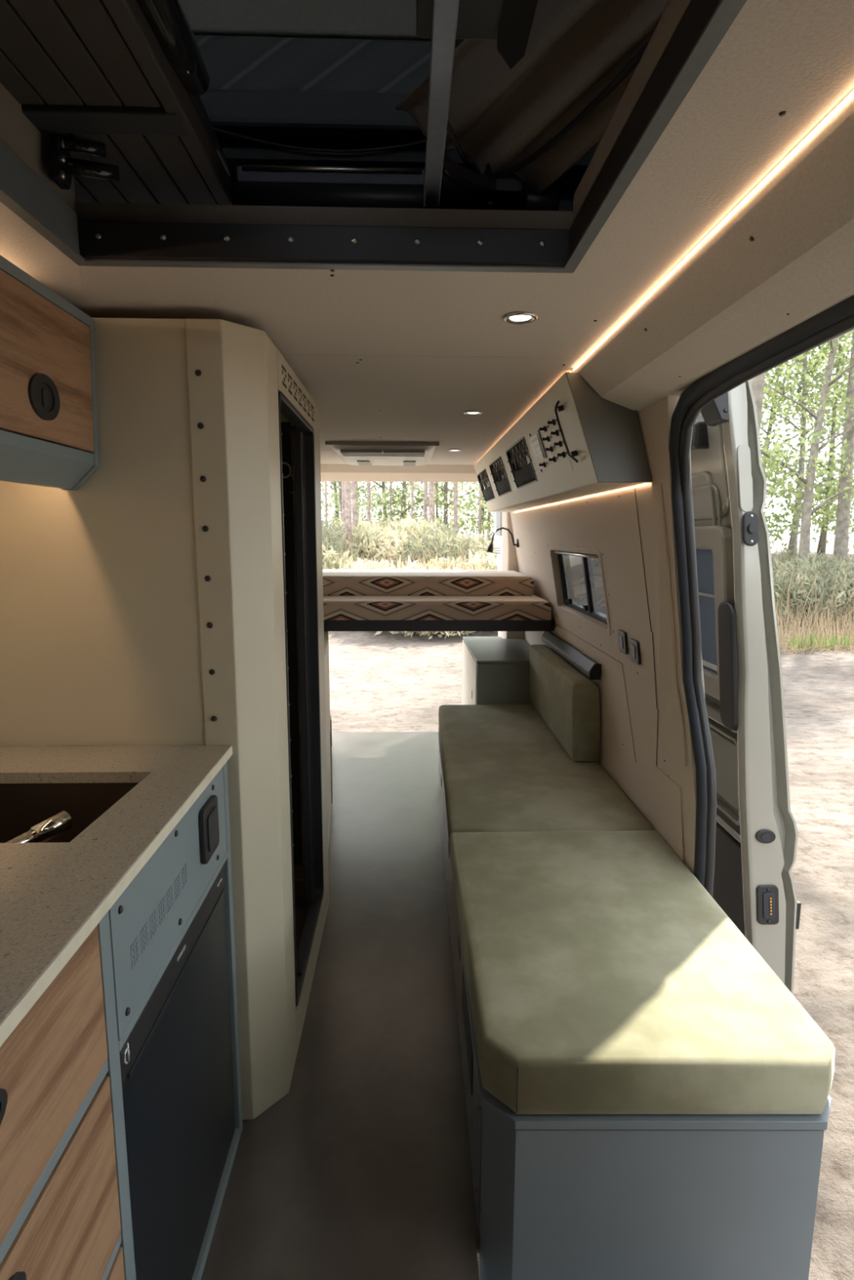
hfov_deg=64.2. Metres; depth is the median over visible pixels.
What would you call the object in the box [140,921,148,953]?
vent grille
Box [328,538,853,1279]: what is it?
ground
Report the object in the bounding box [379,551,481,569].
clump
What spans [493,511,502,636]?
door
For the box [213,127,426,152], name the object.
cable
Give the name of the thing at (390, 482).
pine tree
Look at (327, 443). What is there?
grille
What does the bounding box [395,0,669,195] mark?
fabric
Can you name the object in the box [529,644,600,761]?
cushion
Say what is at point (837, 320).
door frame
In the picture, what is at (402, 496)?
leafy tree
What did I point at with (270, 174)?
bar
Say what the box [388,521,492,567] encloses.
shrub
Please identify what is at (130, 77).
panel
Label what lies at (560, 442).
switch
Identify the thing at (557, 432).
switch
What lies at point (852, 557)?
shrub
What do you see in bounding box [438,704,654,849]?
seat cushion
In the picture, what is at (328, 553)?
clump
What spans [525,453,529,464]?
folded cloth
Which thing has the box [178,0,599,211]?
shell
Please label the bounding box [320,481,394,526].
leafy tree
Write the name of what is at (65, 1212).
base cabinet
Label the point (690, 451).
trim
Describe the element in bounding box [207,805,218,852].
socket
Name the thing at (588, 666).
rail
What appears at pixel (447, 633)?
clump
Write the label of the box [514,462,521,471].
folded cloth
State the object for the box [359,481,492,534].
leafy tree
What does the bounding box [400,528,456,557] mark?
clump
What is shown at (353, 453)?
air conditioner
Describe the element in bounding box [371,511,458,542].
clump
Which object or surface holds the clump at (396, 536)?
on the ground at (384, 682)
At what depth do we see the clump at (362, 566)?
14.36 m
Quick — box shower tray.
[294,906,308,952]
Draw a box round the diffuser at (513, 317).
[510,315,530,320]
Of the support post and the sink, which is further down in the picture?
the sink
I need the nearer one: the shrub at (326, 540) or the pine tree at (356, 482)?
the shrub at (326, 540)
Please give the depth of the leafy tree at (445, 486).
28.61 m
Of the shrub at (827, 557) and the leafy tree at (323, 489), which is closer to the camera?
the shrub at (827, 557)
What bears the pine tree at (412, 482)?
on the ground at (384, 682)
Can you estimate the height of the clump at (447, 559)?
1.215 m
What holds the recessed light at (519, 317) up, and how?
in the ceiling
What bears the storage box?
on the floor
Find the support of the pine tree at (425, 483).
on the ground at (384, 682)
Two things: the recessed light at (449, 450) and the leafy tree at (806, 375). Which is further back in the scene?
the leafy tree at (806, 375)
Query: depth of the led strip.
0.91 m
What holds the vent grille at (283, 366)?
attached to the cabin
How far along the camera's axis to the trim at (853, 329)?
1.24 m
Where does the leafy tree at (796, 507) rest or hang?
on the ground at (384, 682)
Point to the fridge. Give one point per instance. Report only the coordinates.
(176, 1059)
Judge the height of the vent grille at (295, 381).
0.046 m
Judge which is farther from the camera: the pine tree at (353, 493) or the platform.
the pine tree at (353, 493)
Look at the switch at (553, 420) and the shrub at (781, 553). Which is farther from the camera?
the shrub at (781, 553)
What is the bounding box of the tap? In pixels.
[4,810,73,843]
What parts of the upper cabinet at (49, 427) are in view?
finger pull, rail, panel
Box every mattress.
[322,569,533,595]
[323,594,551,620]
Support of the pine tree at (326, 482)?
on the ground at (384, 682)
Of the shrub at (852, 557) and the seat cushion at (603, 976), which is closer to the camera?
the seat cushion at (603, 976)
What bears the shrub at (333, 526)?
on the ground at (384, 682)
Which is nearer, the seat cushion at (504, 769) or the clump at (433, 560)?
the seat cushion at (504, 769)
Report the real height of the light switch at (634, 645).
0.080 m
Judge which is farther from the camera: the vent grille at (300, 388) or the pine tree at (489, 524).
the pine tree at (489, 524)
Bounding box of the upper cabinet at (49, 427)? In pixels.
[0,254,98,490]
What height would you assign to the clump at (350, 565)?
1.022 m
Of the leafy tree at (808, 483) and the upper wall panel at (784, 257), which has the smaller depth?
the upper wall panel at (784, 257)
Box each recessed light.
[448,448,461,451]
[463,410,482,415]
[502,311,537,324]
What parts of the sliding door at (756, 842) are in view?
guide arm, panel, panel, panel, panel, contact plate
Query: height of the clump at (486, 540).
1.186 m
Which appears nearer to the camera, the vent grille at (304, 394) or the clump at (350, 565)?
the vent grille at (304, 394)
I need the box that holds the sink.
[0,782,138,843]
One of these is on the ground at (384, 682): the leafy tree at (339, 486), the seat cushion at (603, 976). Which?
the leafy tree at (339, 486)
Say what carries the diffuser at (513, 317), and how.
attached to the recessed light at (519, 317)
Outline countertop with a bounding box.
[0,745,232,1047]
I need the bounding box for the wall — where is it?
[501,395,696,875]
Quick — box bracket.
[48,133,119,189]
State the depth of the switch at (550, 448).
2.27 m
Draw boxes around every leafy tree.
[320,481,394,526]
[320,481,414,527]
[320,482,372,525]
[321,481,488,536]
[324,481,468,526]
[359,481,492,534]
[364,481,494,542]
[409,481,494,542]
[441,482,494,532]
[759,333,853,555]
[760,329,853,572]
[760,333,853,557]
[760,337,853,541]
[760,375,796,536]
[761,350,835,548]
[766,335,853,548]
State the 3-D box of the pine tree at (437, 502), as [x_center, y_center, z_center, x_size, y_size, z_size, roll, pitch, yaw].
[0.385,-12.918,29.005,4.073,17.990,4.531,0,9,-2]
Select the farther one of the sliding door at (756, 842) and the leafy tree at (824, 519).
the leafy tree at (824, 519)
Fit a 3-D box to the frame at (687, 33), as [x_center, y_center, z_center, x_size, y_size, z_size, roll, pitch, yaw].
[-0.138,-0.580,0.160,0.884,0.204,2.018,0,9,-2]
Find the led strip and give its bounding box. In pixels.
[573,90,853,370]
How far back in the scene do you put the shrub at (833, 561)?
14.64 m
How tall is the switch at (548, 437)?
0.020 m
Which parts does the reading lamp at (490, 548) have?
wall plate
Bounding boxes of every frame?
[0,0,746,272]
[668,294,853,897]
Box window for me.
[548,546,610,635]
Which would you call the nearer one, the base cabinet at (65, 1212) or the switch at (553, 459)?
the base cabinet at (65, 1212)
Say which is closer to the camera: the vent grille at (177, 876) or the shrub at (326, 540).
the vent grille at (177, 876)
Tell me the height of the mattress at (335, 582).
0.115 m
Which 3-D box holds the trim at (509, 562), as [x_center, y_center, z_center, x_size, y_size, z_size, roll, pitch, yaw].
[0.580,-0.244,4.748,0.291,1.870,0.180,0,9,-2]
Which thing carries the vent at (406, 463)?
attached to the air conditioner
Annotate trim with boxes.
[320,463,481,482]
[500,511,524,639]
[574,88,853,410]
[689,450,705,697]
[818,328,853,346]
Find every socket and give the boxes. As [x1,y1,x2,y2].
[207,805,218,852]
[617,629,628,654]
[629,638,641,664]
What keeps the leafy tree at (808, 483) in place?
on the ground at (384, 682)
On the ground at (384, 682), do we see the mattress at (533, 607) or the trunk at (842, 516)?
the trunk at (842, 516)
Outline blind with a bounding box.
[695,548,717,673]
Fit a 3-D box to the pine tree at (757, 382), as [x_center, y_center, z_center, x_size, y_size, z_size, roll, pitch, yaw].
[3.952,-5.549,7.834,4.439,12.701,3.902,-6,11,-35]
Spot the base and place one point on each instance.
(557, 1197)
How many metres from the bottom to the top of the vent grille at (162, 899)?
0.035 m
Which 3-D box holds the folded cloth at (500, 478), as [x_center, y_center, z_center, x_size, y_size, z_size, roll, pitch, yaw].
[0.431,-0.932,4.028,0.096,0.134,0.110,0,9,-2]
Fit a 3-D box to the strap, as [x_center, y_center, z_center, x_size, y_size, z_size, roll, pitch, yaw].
[0.113,-0.816,0.908,0.050,0.015,0.139,0,9,-2]
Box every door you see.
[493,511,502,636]
[690,379,800,995]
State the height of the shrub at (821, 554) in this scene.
1.362 m
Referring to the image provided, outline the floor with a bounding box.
[200,731,479,1279]
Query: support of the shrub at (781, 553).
on the ground at (384, 682)
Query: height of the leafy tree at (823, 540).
9.492 m
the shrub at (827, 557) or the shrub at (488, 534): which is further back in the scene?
the shrub at (488, 534)
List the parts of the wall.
pillar panel, pillar panel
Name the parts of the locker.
opening frame, panel, opening frame, opening frame, panel, control panel, grab handle, led strip, panel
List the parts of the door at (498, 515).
panel, glass pane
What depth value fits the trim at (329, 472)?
4.49 m
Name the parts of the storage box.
door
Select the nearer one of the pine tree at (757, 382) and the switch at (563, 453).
the switch at (563, 453)
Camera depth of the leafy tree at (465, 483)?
30.20 m
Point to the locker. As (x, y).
(579, 442)
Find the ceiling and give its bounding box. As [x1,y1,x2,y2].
[0,0,853,464]
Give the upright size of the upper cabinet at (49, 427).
0.331 m
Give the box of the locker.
[474,371,652,512]
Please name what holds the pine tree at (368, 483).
on the ground at (384, 682)
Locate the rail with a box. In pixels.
[541,631,601,679]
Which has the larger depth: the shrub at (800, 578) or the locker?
the shrub at (800, 578)
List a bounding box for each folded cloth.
[494,470,502,481]
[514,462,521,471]
[518,450,528,467]
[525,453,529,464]
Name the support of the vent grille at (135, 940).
attached to the base cabinet at (65, 1212)
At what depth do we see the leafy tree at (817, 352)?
22.51 m
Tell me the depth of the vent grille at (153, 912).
1.05 m
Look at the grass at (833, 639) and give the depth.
12.10 m
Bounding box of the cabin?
[0,317,328,1119]
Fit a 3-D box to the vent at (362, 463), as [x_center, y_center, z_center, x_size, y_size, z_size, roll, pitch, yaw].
[-0.362,-1.026,3.946,0.070,0.008,0.230,0,9,-2]
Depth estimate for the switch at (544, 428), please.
2.26 m
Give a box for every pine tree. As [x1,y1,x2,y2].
[324,481,327,527]
[341,481,344,524]
[344,481,352,559]
[351,481,357,533]
[355,481,359,520]
[366,481,370,522]
[389,481,391,523]
[410,481,413,523]
[422,481,427,520]
[428,481,435,527]
[435,481,438,518]
[453,482,457,533]
[478,484,481,539]
[487,511,490,540]
[750,372,764,435]
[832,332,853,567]
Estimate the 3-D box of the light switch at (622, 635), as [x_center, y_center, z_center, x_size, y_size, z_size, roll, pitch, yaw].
[0.706,0.007,2.452,0.021,0.080,0.084,0,9,-2]
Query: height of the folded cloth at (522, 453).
0.134 m
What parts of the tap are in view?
spout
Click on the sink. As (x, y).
(23, 806)
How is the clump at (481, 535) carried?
on the ground at (384, 682)
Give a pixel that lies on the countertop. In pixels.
(53, 895)
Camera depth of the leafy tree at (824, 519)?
20.64 m
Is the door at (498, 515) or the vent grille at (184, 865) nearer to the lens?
the vent grille at (184, 865)
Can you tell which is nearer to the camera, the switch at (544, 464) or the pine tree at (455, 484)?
the switch at (544, 464)
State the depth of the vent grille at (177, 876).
1.16 m
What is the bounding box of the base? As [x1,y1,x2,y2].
[438,724,831,1279]
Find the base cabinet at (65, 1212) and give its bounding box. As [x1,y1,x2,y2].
[0,761,242,1279]
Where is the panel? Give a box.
[0,0,232,204]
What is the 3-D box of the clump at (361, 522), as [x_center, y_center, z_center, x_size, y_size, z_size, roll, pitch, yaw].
[-1.964,-2.831,19.708,2.924,1.547,2.806,-4,10,-27]
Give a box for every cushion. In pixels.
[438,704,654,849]
[449,830,835,1114]
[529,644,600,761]
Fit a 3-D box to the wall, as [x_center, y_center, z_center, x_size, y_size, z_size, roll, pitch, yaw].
[0.639,-0.007,3.217,0.265,1.870,2.920,0,9,-2]
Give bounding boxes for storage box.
[462,636,532,704]
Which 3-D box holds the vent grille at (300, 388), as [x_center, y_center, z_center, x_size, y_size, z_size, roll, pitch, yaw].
[-0.357,-0.683,1.914,0.001,0.046,0.057,0,9,-2]
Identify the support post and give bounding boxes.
[416,0,522,206]
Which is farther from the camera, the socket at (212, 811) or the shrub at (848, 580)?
the shrub at (848, 580)
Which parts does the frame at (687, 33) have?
well panel, rail, rail, well panel, well panel, rail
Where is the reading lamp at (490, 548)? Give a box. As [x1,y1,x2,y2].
[486,527,519,553]
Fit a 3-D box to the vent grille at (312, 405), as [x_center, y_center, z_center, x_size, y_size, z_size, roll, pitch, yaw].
[-0.364,-0.721,2.163,0.001,0.046,0.057,0,9,-2]
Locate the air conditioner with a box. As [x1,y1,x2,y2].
[324,440,439,466]
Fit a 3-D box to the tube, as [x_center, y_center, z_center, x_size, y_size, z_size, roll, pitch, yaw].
[-0.056,-0.800,1.241,0.587,0.056,0.056,0,9,-2]
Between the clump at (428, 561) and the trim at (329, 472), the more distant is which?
the clump at (428, 561)
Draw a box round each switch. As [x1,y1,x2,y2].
[538,426,546,431]
[538,462,546,467]
[542,435,550,441]
[545,446,552,452]
[546,418,555,425]
[548,456,555,462]
[550,430,559,435]
[553,440,562,447]
[556,451,565,457]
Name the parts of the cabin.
panel, corner panel, panel, door frame, panel, door, door, door, door, door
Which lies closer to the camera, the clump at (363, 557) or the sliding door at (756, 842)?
the sliding door at (756, 842)
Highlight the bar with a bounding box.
[235,164,524,187]
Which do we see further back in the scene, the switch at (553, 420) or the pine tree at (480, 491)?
the pine tree at (480, 491)
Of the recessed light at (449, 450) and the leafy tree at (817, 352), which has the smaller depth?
the recessed light at (449, 450)
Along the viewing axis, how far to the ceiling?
1.27 m
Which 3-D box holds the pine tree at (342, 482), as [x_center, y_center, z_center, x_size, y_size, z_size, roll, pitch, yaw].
[-2.405,-10.873,19.182,4.492,16.932,3.903,3,9,15]
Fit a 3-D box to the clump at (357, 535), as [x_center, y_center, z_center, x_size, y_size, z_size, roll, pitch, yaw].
[-2.061,-2.452,18.414,2.656,1.665,2.625,2,9,14]
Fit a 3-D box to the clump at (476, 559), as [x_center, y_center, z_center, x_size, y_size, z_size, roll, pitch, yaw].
[1.405,-1.377,15.575,2.502,1.486,2.401,6,10,32]
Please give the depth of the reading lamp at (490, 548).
4.42 m
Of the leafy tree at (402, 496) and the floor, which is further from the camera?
the leafy tree at (402, 496)
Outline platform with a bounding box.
[323,619,554,631]
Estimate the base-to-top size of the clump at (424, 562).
1.115 m
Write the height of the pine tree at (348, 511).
19.048 m
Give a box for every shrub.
[321,519,363,557]
[321,522,373,568]
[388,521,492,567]
[475,530,493,551]
[770,546,815,577]
[771,547,852,581]
[771,555,853,632]
[772,573,817,617]
[773,555,853,591]
[794,557,853,613]
[801,562,853,621]
[826,553,853,571]
[842,586,853,625]
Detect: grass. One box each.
[774,598,853,654]
[787,631,853,649]
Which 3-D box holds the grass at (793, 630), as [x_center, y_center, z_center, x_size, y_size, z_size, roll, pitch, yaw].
[7.759,-0.340,12.619,6.328,0.918,3.241,0,9,2]
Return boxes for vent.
[356,460,371,466]
[403,460,415,466]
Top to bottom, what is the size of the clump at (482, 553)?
1.261 m
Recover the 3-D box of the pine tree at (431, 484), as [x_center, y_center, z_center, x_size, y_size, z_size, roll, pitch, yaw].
[-0.178,-10.541,20.212,4.766,15.874,3.925,0,9,-2]
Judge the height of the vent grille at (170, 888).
0.035 m
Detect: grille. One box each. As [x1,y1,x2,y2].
[130,936,139,968]
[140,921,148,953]
[150,908,157,938]
[158,895,165,924]
[166,884,173,911]
[174,873,181,899]
[182,862,187,888]
[281,364,286,388]
[288,373,292,395]
[293,379,297,401]
[297,386,302,407]
[302,393,306,412]
[306,398,310,417]
[311,404,314,422]
[324,440,439,446]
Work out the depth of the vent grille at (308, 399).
2.08 m
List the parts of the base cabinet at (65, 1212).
finger pull, finger pull, drawer, drawer, drawer, fascia panel, socket plate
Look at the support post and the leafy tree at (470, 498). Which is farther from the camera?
the leafy tree at (470, 498)
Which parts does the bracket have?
plate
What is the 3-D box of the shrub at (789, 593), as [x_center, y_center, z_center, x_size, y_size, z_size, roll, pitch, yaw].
[7.605,-0.976,14.851,1.638,1.048,1.763,-1,9,-8]
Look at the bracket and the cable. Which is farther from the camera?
the cable
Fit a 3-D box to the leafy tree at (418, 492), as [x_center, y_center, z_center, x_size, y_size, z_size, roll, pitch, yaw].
[-2.045,-8.925,30.764,7.560,9.428,7.513,-2,9,-17]
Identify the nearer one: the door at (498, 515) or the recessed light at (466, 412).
the recessed light at (466, 412)
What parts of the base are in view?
panel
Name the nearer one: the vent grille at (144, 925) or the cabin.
the vent grille at (144, 925)
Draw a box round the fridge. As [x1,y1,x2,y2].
[119,863,235,1279]
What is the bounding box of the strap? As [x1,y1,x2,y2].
[497,0,537,68]
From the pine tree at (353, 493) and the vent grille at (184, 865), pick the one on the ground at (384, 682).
the pine tree at (353, 493)
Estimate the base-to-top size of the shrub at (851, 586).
1.223 m
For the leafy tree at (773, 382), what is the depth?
22.36 m
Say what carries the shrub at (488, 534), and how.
on the ground at (384, 682)
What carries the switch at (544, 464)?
attached to the locker
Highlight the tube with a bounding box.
[231,182,559,210]
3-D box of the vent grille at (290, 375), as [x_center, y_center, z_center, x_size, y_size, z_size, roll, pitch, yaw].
[-0.352,-0.657,1.748,0.001,0.046,0.057,0,9,-2]
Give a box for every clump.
[321,518,394,562]
[322,539,360,569]
[322,553,433,569]
[328,516,393,543]
[328,521,423,568]
[328,556,453,569]
[333,555,410,569]
[353,552,482,636]
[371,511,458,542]
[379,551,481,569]
[397,631,475,639]
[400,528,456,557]
[401,551,489,569]
[409,560,493,634]
[418,558,477,569]
[423,561,484,569]
[425,546,497,569]
[434,528,493,557]
[453,537,496,557]
[466,543,497,566]

